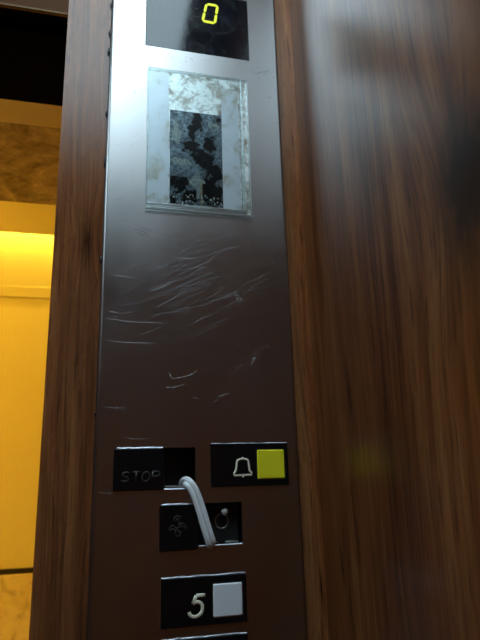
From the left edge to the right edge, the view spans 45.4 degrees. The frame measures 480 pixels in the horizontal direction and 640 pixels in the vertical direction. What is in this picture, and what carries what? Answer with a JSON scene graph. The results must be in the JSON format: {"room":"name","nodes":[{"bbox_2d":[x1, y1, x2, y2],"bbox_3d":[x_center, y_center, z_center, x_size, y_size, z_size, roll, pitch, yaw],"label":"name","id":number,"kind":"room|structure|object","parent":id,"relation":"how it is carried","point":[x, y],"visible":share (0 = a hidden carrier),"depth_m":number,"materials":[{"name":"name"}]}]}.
{"room":"elevator interior","nodes":[
{"label":"elevator interior","id":0,"kind":"room"},
{"bbox_2d":[0,232,53,568],"bbox_3d":[-1.152,0.811,2.450,4.200,2.840,0.050,2,-16,-14],"label":"wall","id":1,"kind":"structure","parent":0,"point":[26,260],"depth_m":2.61,"materials":[{"name":"beige paint"}]},
{"bbox_2d":[0,573,32,639],"bbox_3d":[-1.120,1.603,2.196,4.200,1.138,0.022,2,-16,-14],"label":"trim","id":2,"kind":"structure","parent":1,"relation":"attached to","point":[15,589],"depth_m":2.36,"materials":[{"name":"beige stone"}]},
{"bbox_2d":[0,567,32,574],"bbox_3d":[-1.137,1.045,2.356,4.200,0.022,0.010,2,-16,-14],"label":"trim","id":3,"kind":"structure","parent":1,"relation":"attached to","point":[29,569],"depth_m":2.40,"materials":[{"name":"black"}]},
{"bbox_2d":[0,285,50,298],"bbox_3d":[-1.171,-0.138,2.683,4.200,0.055,0.008,2,-16,-14],"label":"trim","id":4,"kind":"structure","parent":1,"relation":"attached to","point":[5,291],"depth_m":2.72,"materials":[{"name":"beige paint"}]},
{"bbox_2d":[0,122,277,628],"bbox_3d":[-0.699,0.315,0.693,4.200,2.800,0.317,2,-16,-14],"label":"wall","id":5,"kind":"structure","parent":0,"point":[29,154],"depth_m":0.95,"materials":[{"name":"brown wood"}]},
{"bbox_2d":[0,201,55,234],"bbox_3d":[-1.073,-0.513,2.343,4.200,0.308,0.012,2,-16,-14],"label":"trim","id":6,"kind":"structure","parent":5,"relation":"attached to","point":[15,217],"depth_m":2.36,"materials":[{"name":"beige paint"}]},
{"bbox_2d":[0,99,61,128],"bbox_3d":[-0.616,-0.454,0.792,1.750,0.300,0.056,2,-16,-14],"label":"trim","id":7,"kind":"structure","parent":5,"relation":"attached to","point":[11,111],"depth_m":0.83,"materials":[{"name":"beige paint"}]},
{"bbox_2d":[29,0,328,639],"bbox_3d":[-0.532,0.448,0.366,1.276,2.360,0.028,2,-16,-14],"label":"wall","id":8,"kind":"structure","parent":0,"point":[60,580],"depth_m":0.58,"materials":[{"name":"brown wood"}]},
{"bbox_2d":[0,2,67,17],"bbox_3d":[-0.593,-0.369,0.568,0.812,0.002,0.005,2,-16,-14],"label":"trim","id":9,"kind":"structure","parent":8,"relation":"attached to","point":[4,5],"depth_m":0.66,"materials":[{"name":"white"}]},
{"bbox_2d":[0,0,68,12],"bbox_3d":[-0.690,-0.535,0.591,1.002,0.336,0.004,2,-16,-14],"label":"trim","id":10,"kind":"structure","parent":8,"relation":"attached to","point":[53,5],"depth_m":0.66,"materials":[{"name":"brown laminate"}]},
{"bbox_2d":[0,7,248,105],"bbox_3d":[-0.590,-0.512,0.699,1.750,0.360,0.162,2,-16,-14],"label":"trim","id":11,"kind":"structure","parent":8,"relation":"attached to","point":[32,44],"depth_m":0.72,"materials":[{"name":"black paint"}]},
{"bbox_2d":[87,0,307,639],"bbox_3d":[-0.042,0.109,0.579,0.207,1.220,0.028,2,-16,-14],"label":"control panel","id":12,"kind":"object","parent":8,"relation":"attached to","point":[195,371],"visible":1,"depth_m":0.58,"materials":[{"name":"silver metal"}]},
{"bbox_2d":[178,476,215,549],"bbox_3d":[-0.041,0.186,0.553,0.034,0.068,0.026,2,-16,-14],"label":"cable","id":13,"kind":"object","parent":12,"relation":"attached to","point":[190,485],"visible":1,"depth_m":0.54,"materials":[{"name":"white plastic"}]},
{"bbox_2d":[147,69,250,214],"bbox_3d":[-0.046,-0.204,0.652,0.119,0.180,0.004,2,-16,-14],"label":"sticker","id":14,"kind":"object","parent":12,"relation":"attached to","point":[195,154],"visible":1,"depth_m":0.65,"materials":[{"name":"paper"}]},
{"bbox_2d":[164,485,242,545],"bbox_3d":[-0.037,0.189,0.558,0.074,0.055,0.024,2,-16,-14],"label":"switch","id":15,"kind":"object","parent":12,"relation":"attached to","point":[223,503],"depth_m":0.55,"materials":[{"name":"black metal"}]},
{"bbox_2d":[290,0,479,639],"bbox_3d":[0.260,0.293,-0.114,0.020,2.360,1.388,2,-16,-14],"label":"wall","id":16,"kind":"structure","parent":0,"point":[387,92],"depth_m":0.45,"materials":[{"name":"brown wood"}]}
]}

